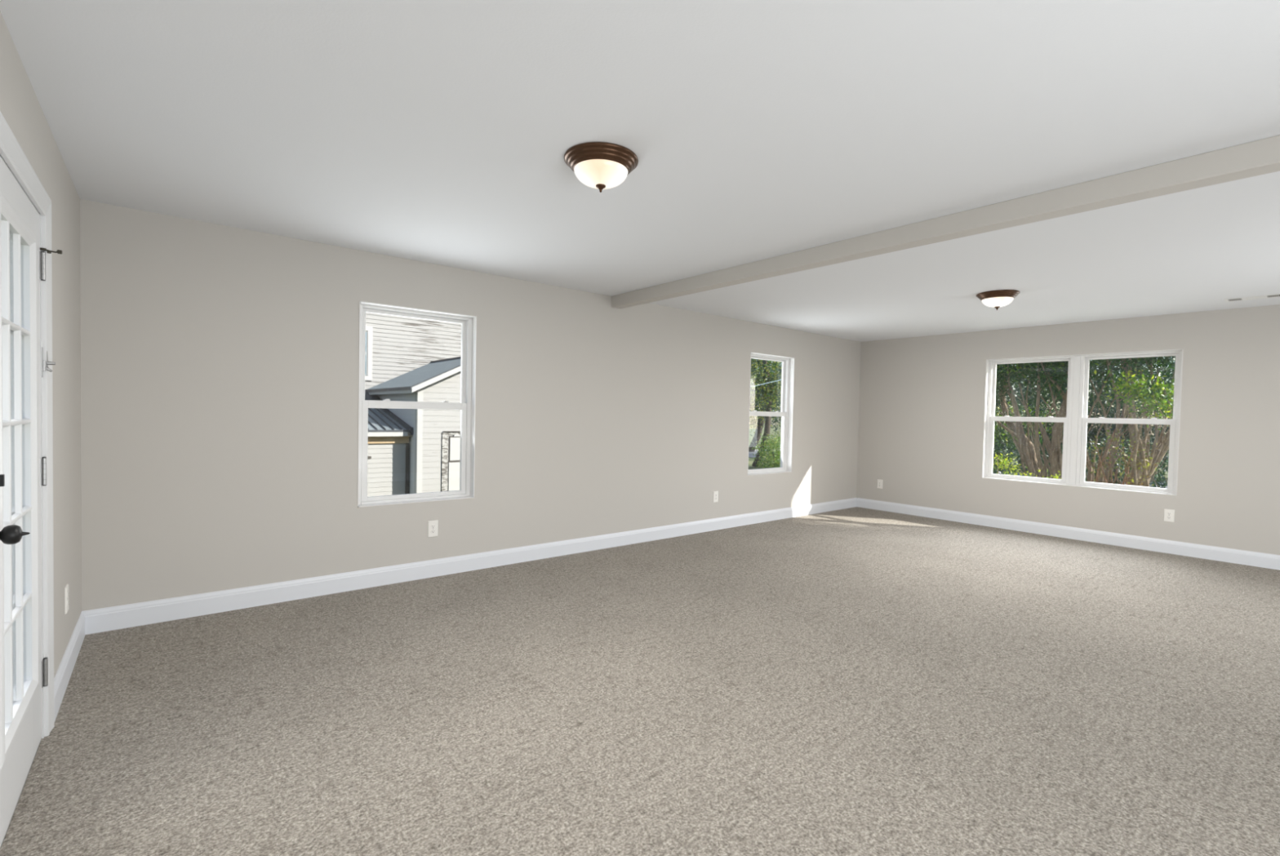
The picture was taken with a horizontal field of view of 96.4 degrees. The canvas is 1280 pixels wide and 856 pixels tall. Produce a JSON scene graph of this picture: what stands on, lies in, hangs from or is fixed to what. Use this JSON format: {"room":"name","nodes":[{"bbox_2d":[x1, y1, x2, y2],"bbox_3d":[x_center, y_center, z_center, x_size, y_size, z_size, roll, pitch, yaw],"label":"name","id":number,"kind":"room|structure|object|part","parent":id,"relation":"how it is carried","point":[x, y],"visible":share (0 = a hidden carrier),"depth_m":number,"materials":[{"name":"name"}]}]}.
{"room":"empty living room","nodes":[
{"label":"empty living room","id":0,"kind":"room"},
{"bbox_2d":[0,11,81,678],"bbox_3d":[-1.250,0.049,0.806,0.160,2.440,6.100,0,2,-40],"label":"wall","id":1,"kind":"structure","parent":0,"point":[20,108],"depth_m":2.62,"materials":[{"name":"grey paint"}]},
{"bbox_2d":[0,111,62,849],"bbox_3d":[-2.044,0.172,1.827,0.238,2.110,1.115,0,2,-40],"label":"door","id":2,"kind":"structure","parent":1,"relation":"in","point":[26,424],"depth_m":2.02,"materials":[{"name":"white paint"}]},
{"bbox_2d":[9,257,15,687],"bbox_3d":[-2.039,0.140,1.826,0.019,1.563,0.530,0,2,-40],"label":"grille","id":3,"kind":"object","parent":2,"relation":"attached to","point":[12,331],"depth_m":1.89,"materials":[{"name":"white paint"}]},
{"bbox_3d":[-1.724,0.292,1.564,0.080,0.062,0.062,0,2,-40],"label":"knob","id":4,"kind":"part","parent":2,"relation":"part of","materials":[{"name":"black metal"}]},
{"bbox_2d":[0,220,32,724],"bbox_3d":[-2.018,0.140,1.843,0.016,1.563,0.530,0,2,-40],"label":"grille","id":5,"kind":"object","parent":2,"relation":"attached to","point":[20,610],"depth_m":1.91,"materials":[{"name":"white paint"}]},
{"bbox_3d":[-2.014,0.140,1.847,0.030,1.667,0.634,0,2,-40],"label":"lite frame","id":6,"kind":"part","parent":2,"relation":"part of","materials":[{"name":"white paint"}]},
{"bbox_3d":[-2.028,0.140,1.835,0.008,1.569,0.536,0,2,-40],"label":"glass pane","id":7,"kind":"part","parent":2,"relation":"part of","materials":[{"name":"glass"}]},
{"bbox_2d":[65,583,69,613],"bbox_3d":[-2.738,0.817,2.737,0.009,0.127,0.079,0,2,-40],"label":"wall outlet","id":8,"kind":"object","parent":1,"relation":"attached to","point":[67,593],"visible":1,"depth_m":2.72,"materials":[{"name":"white plastic"}]},
{"bbox_2d":[53,612,85,723],"bbox_3d":[-2.760,1.121,2.770,0.016,0.134,1.188,0,2,-40],"label":"baseboard","id":9,"kind":"structure","parent":1,"relation":"attached to","point":[63,675],"depth_m":2.69,"materials":[{"name":"white paint"}]},
{"bbox_2d":[80,199,861,611],"bbox_3d":[0.002,-0.054,5.901,8.584,2.440,0.160,0,2,-40],"label":"wall","id":10,"kind":"structure","parent":0,"point":[220,364],"depth_m":4.05,"materials":[{"name":"grey paint"}]},
{"bbox_2d":[357,301,476,507],"bbox_3d":[-1.731,-0.171,4.454,0.881,1.482,0.153,0,2,-40],"label":"window","id":11,"kind":"structure","parent":10,"relation":"in","point":[467,406],"depth_m":4.54,"materials":[{"name":"white paint"}]},
{"bbox_3d":[-1.759,-0.523,4.487,0.799,0.726,0.028,0,2,-40],"label":"sash","id":12,"kind":"part","parent":11,"relation":"part of","materials":[{"name":"white plastic"}]},
{"bbox_3d":[-1.748,0.168,4.474,0.799,0.750,0.028,0,2,-40],"label":"sash","id":13,"kind":"part","parent":11,"relation":"part of","materials":[{"name":"white plastic"}]},
{"bbox_2d":[427,520,438,537],"bbox_3d":[-1.621,0.790,4.485,0.079,0.127,0.009,0,2,-40],"label":"wall outlet","id":14,"kind":"object","parent":10,"relation":"attached to","point":[433,526],"visible":1,"depth_m":4.48,"materials":[{"name":"white plastic"}]},
{"bbox_2d":[81,497,857,635],"bbox_3d":[0.034,1.101,5.862,8.264,0.134,0.016,0,2,-40],"label":"baseboard","id":15,"kind":"structure","parent":10,"relation":"attached to","point":[124,616],"depth_m":4.27,"materials":[{"name":"white paint"}]},
{"bbox_2d":[713,491,718,502],"bbox_3d":[0.868,0.786,6.544,0.079,0.127,0.009,0,2,-40],"label":"wall outlet","id":16,"kind":"object","parent":10,"relation":"attached to","point":[715,493],"visible":1,"depth_m":6.54,"materials":[{"name":"white plastic"}]},
{"bbox_2d":[747,352,794,475],"bbox_3d":[1.601,-0.171,7.210,0.875,1.482,0.153,0,2,-40],"label":"window","id":17,"kind":"structure","parent":10,"relation":"in","point":[786,413],"depth_m":7.45,"materials":[{"name":"white paint"}]},
{"bbox_3d":[1.584,0.168,7.230,0.793,0.750,0.028,0,2,-40],"label":"sash","id":18,"kind":"part","parent":17,"relation":"part of","materials":[{"name":"white plastic"}]},
{"bbox_3d":[1.573,-0.524,7.243,0.793,0.726,0.028,0,2,-40],"label":"sash","id":19,"kind":"part","parent":17,"relation":"part of","materials":[{"name":"white plastic"}]},
{"bbox_2d":[0,506,1279,855],"bbox_3d":[1.968,1.328,3.523,8.584,0.120,6.420,0,2,-40],"label":"floor","id":20,"kind":"structure","parent":0,"point":[856,681],"depth_m":2.54,"materials":[{"name":"beige carpet"}]},
{"bbox_2d":[0,0,1279,342],"bbox_3d":[2.023,-1.271,3.457,8.584,0.200,6.420,0,2,-40],"label":"ceiling","id":21,"kind":"structure","parent":0,"point":[441,132],"depth_m":2.27,"materials":[{"name":"white paint"}]},
{"bbox_2d":[564,142,638,192],"bbox_3d":[-0.173,-1.120,2.543,0.330,0.147,0.330,0,2,-40],"label":"ceiling light","id":22,"kind":"object","parent":21,"relation":"attached to","point":[601,166],"visible":1,"depth_m":2.45,"materials":[{"name":"brown metal"}]},
{"bbox_2d":[611,134,1279,308],"bbox_3d":[1.710,-1.117,3.204,0.115,0.107,6.100,0,2,-40],"label":"beam","id":23,"kind":"structure","parent":21,"relation":"attached to","point":[1261,157],"depth_m":2.90,"materials":[{"name":"grey paint"}]},
{"bbox_2d":[976,289,1019,310],"bbox_3d":[3.157,-1.114,5.057,0.330,0.147,0.330,0,2,-40],"label":"ceiling light","id":24,"kind":"object","parent":21,"relation":"attached to","point":[997,299],"visible":1,"depth_m":4.97,"materials":[{"name":"brown metal"}]},
{"bbox_2d":[1224,293,1279,302],"bbox_3d":[5.372,-1.139,5.005,0.160,0.003,0.360,0,2,-40],"label":"ceiling vent","id":25,"kind":"object","parent":21,"relation":"in","point":[1276,295],"visible":1,"depth_m":5.01,"materials":[{"name":"white metal"}]},
{"bbox_2d":[856,304,1279,555],"bbox_3d":[5.241,0.048,6.174,0.160,2.440,6.100,0,2,-40],"label":"wall","id":26,"kind":"structure","parent":0,"point":[922,408],"depth_m":6.27,"materials":[{"name":"grey paint"}]},
{"bbox_2d":[877,479,882,488],"bbox_3d":[3.442,0.804,8.217,0.009,0.127,0.079,0,2,-40],"label":"wall outlet","id":27,"kind":"object","parent":26,"relation":"attached to","point":[879,482],"visible":1,"depth_m":8.21,"materials":[{"name":"white plastic"}]},
{"bbox_2d":[856,497,1279,570],"bbox_3d":[5.154,1.201,6.141,0.016,0.134,6.084,0,2,-40],"label":"baseboard","id":28,"kind":"structure","parent":26,"relation":"attached to","point":[1188,549],"depth_m":6.31,"materials":[{"name":"white paint"}]},
{"bbox_2d":[982,349,1182,495],"bbox_3d":[4.942,-0.084,6.525,0.153,1.482,1.798,0,2,-40],"label":"window","id":29,"kind":"structure","parent":26,"relation":"in","point":[1075,423],"depth_m":6.49,"materials":[{"name":"white paint"}]},
{"bbox_3d":[4.657,0.241,6.893,0.028,0.750,0.808,0,2,-40],"label":"sash","id":30,"kind":"part","parent":29,"relation":"part of","materials":[{"name":"white plastic"}]},
{"bbox_3d":[4.679,-0.099,6.896,0.086,1.470,0.878,0,2,-40],"label":"frame","id":31,"kind":"part","parent":29,"relation":"part of","materials":[{"name":"white plastic"}]},
{"bbox_3d":[4.702,-0.450,6.901,0.028,0.726,0.808,0,2,-40],"label":"sash","id":32,"kind":"part","parent":29,"relation":"part of","materials":[{"name":"white plastic"}]},
{"bbox_3d":[5.245,0.271,6.182,0.028,0.750,0.778,0,2,-40],"label":"sash","id":33,"kind":"part","parent":29,"relation":"part of","materials":[{"name":"white plastic"}]},
{"bbox_3d":[5.267,-0.069,6.185,0.086,1.470,0.848,0,2,-40],"label":"frame","id":34,"kind":"part","parent":29,"relation":"part of","materials":[{"name":"white plastic"}]},
{"bbox_3d":[5.290,-0.419,6.190,0.028,0.726,0.778,0,2,-40],"label":"sash","id":35,"kind":"part","parent":29,"relation":"part of","materials":[{"name":"white plastic"}]},
{"bbox_2d":[1163,509,1174,522],"bbox_3d":[5.403,0.895,5.846,0.009,0.127,0.079,0,2,-40],"label":"wall outlet","id":36,"kind":"object","parent":26,"relation":"attached to","point":[1169,514],"visible":1,"depth_m":5.84,"materials":[{"name":"white plastic"}]},
{"label":"outside","id":37,"kind":"structure","parent":0,"visible":0},
{"bbox_2d":[748,425,1168,482],"bbox_3d":[29.649,1.818,49.871,170.000,0.300,150.000,0,2,-40],"label":"ground","id":38,"kind":"structure","parent":37,"point":[750,460],"depth_m":50.75,"materials":[{"name":"green plant"}]},
{"bbox_2d":[364,390,413,497],"bbox_3d":[-7.274,0.514,11.016,4.770,2.740,2.790,0,2,-40],"label":"shed","id":39,"kind":"object","parent":38,"relation":"on","point":[388,441],"visible":0.2,"depth_m":11.40,"materials":[{"name":"grey metal"}]},
{"bbox_2d":[364,312,461,390],"bbox_3d":[-10.682,-3.242,13.120,20.800,10.000,5.800,0,2,-40],"label":"farmhouse","id":40,"kind":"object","parent":38,"relation":"on","point":[396,346],"visible":0.06,"depth_m":13.96,"materials":[{"name":"white wood"}]},
{"bbox_3d":[-6.715,-1.750,13.196,0.810,1.060,0.025,0,2,-40],"label":"window sash","id":41,"kind":"part","parent":40,"relation":"part of","materials":[{"name":"grey"}]},
{"bbox_2d":[365,356,461,493],"bbox_3d":[-4.244,0.130,13.213,3.104,3.524,3.260,0,2,-40],"label":"house","id":42,"kind":"structure","parent":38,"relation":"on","point":[435,440],"depth_m":11.58,"materials":[{"name":"grey"}]},
{"bbox_3d":[-3.498,1.013,12.013,1.340,1.850,0.020,0,2,-40],"label":"door frame","id":43,"kind":"part","parent":42,"relation":"part of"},
{"bbox_3d":[-3.497,0.988,12.004,1.050,1.700,0.030,0,2,-40],"label":"door","id":44,"kind":"part","parent":42,"relation":"part of","materials":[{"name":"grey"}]},
{"bbox_2d":[749,358,782,466],"bbox_3d":[5.063,-2.751,25.895,6.034,9.131,5.958,1,2,-23],"label":"shade tree","id":45,"kind":"object","parent":38,"relation":"on","point":[769,390],"visible":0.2,"depth_m":25.20,"materials":[{"name":"green plant"}]},
{"bbox_2d":[751,430,780,469],"bbox_3d":[5.916,1.222,24.496,2.100,2.263,2.276,2,2,37],"label":"bush","id":46,"kind":"object","parent":38,"relation":"on","point":[771,464],"visible":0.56,"depth_m":24.28,"materials":[{"name":"green plant"}]},
{"bbox_2d":[752,362,782,434],"bbox_3d":[10.546,-4.055,40.964,7.597,11.217,7.390,1,2,-17],"label":"tree","id":47,"kind":"object","parent":38,"relation":"on","point":[753,362],"visible":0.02,"depth_m":40.38,"materials":[{"name":"green plant"}]},
{"bbox_2d":[758,436,781,467],"bbox_3d":[6.351,1.310,25.500,2.087,2.164,1.829,0,2,-40],"label":"bush","id":48,"kind":"object","parent":38,"relation":"on","point":[779,437],"visible":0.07,"depth_m":25.31,"materials":[{"name":"green plant"}]},
{"bbox_2d":[993,368,1057,466],"bbox_3d":[18.530,-2.209,29.285,5.820,9.788,5.690,2,2,37],"label":"tree","id":49,"kind":"object","parent":38,"relation":"on","point":[1000,432],"visible":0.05,"depth_m":28.71,"materials":[{"name":"green plant"}]},
{"bbox_2d":[992,449,1060,479],"bbox_3d":[5.449,1.276,8.024,0.539,1.909,1.073,0,2,-40],"label":"shrub","id":50,"kind":"object","parent":38,"relation":"on","point":[1000,458],"visible":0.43,"depth_m":8.16,"materials":[{"name":"green plant"}]},
{"bbox_2d":[992,363,1085,481],"bbox_3d":[11.614,-0.189,17.628,3.233,5.278,3.665,0,2,-34],"label":"bush","id":51,"kind":"object","parent":38,"relation":"on","point":[1030,402],"visible":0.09,"depth_m":17.29,"materials":[{"name":"green plant"}]},
{"bbox_2d":[993,363,1088,478],"bbox_3d":[7.261,0.051,11.218,2.664,4.369,2.078,2,1,13],"label":"leaning tree","id":52,"kind":"object","parent":38,"relation":"on","point":[1011,424],"visible":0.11,"depth_m":11.09,"materials":[{"name":"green plant"}]},
{"bbox_2d":[1000,363,1136,472],"bbox_3d":[19.977,-2.100,26.818,6.005,9.520,5.673,1,1,2],"label":"tree","id":53,"kind":"object","parent":38,"relation":"on","point":[1048,424],"visible":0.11,"depth_m":26.46,"materials":[{"name":"green plant"}]},
{"bbox_2d":[995,355,1175,486],"bbox_3d":[7.573,-0.433,10.010,3.227,5.406,4.800,0,2,-43],"label":"shrub","id":54,"kind":"object","parent":38,"relation":"on","point":[1053,448],"visible":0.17,"depth_m":9.54,"materials":[{"name":"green plant"}]},
{"bbox_2d":[1030,356,1175,488],"bbox_3d":[12.298,-0.102,15.044,3.609,5.169,3.369,2,2,23],"label":"bush","id":55,"kind":"object","parent":38,"relation":"on","point":[1092,400],"visible":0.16,"depth_m":14.69,"materials":[{"name":"green plant"}]},
{"bbox_3d":[12.439,0.947,14.959,0.152,2.512,0.166,2,2,30],"label":"stem","id":56,"kind":"part","parent":55,"relation":"part of","materials":[{"name":"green plant"}]},
{"bbox_2d":[1084,426,1168,486],"bbox_3d":[7.379,1.055,8.807,0.938,2.402,1.097,0,2,-40],"label":"dry shrub","id":57,"kind":"object","parent":38,"relation":"on","point":[1126,476],"visible":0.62,"depth_m":8.81,"materials":[{"name":"brown plant"}]},
{"bbox_2d":[1086,357,1174,473],"bbox_3d":[22.356,-2.117,25.163,5.515,9.256,6.119,0,2,-33],"label":"tree","id":58,"kind":"object","parent":38,"relation":"on","point":[1113,425],"visible":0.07,"depth_m":24.95,"materials":[{"name":"green plant"}]},
{"bbox_2d":[1093,367,1174,488],"bbox_3d":[7.203,0.705,8.165,1.053,3.133,1.196,1,2,-22],"label":"tree","id":59,"kind":"object","parent":38,"relation":"on","point":[1156,395],"visible":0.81,"depth_m":8.11,"materials":[{"name":"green plant"}]},
{"bbox_3d":[7.327,0.814,8.217,0.661,2.916,1.398,1,1,6],"label":"stem","id":60,"kind":"part","parent":59,"relation":"part of","materials":[{"name":"grey plant"}]},
{"bbox_2d":[1153,357,1174,468],"bbox_3d":[23.698,-1.864,22.409,5.812,9.492,5.620,2,2,34],"label":"tree","id":61,"kind":"object","parent":38,"relation":"on","point":[1166,458],"visible":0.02,"depth_m":23.75,"materials":[{"name":"green plant"}]},
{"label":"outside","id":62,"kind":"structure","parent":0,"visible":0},
{"bbox_3d":[8.637,1.601,36.834,7.000,0.120,4.300,0,2,-40],"label":"driveway","id":63,"kind":"object","parent":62,"visible":0},
{"bbox_2d":[748,359,782,452],"bbox_3d":[7.307,-3.878,36.395,7.325,10.994,7.447,1,1,-4],"label":"tree","id":64,"kind":"object","parent":63,"relation":"on","point":[760,422],"visible":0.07,"depth_m":35.86,"materials":[{"name":"green plant"}]},
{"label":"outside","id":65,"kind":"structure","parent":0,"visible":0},
{"bbox_2d":[748,450,1167,488],"bbox_3d":[18.283,2.199,21.012,5.300,0.130,120.000,0,2,-40],"label":"road","id":66,"kind":"structure","parent":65,"point":[750,454],"depth_m":26.08,"materials":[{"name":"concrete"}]}
]}

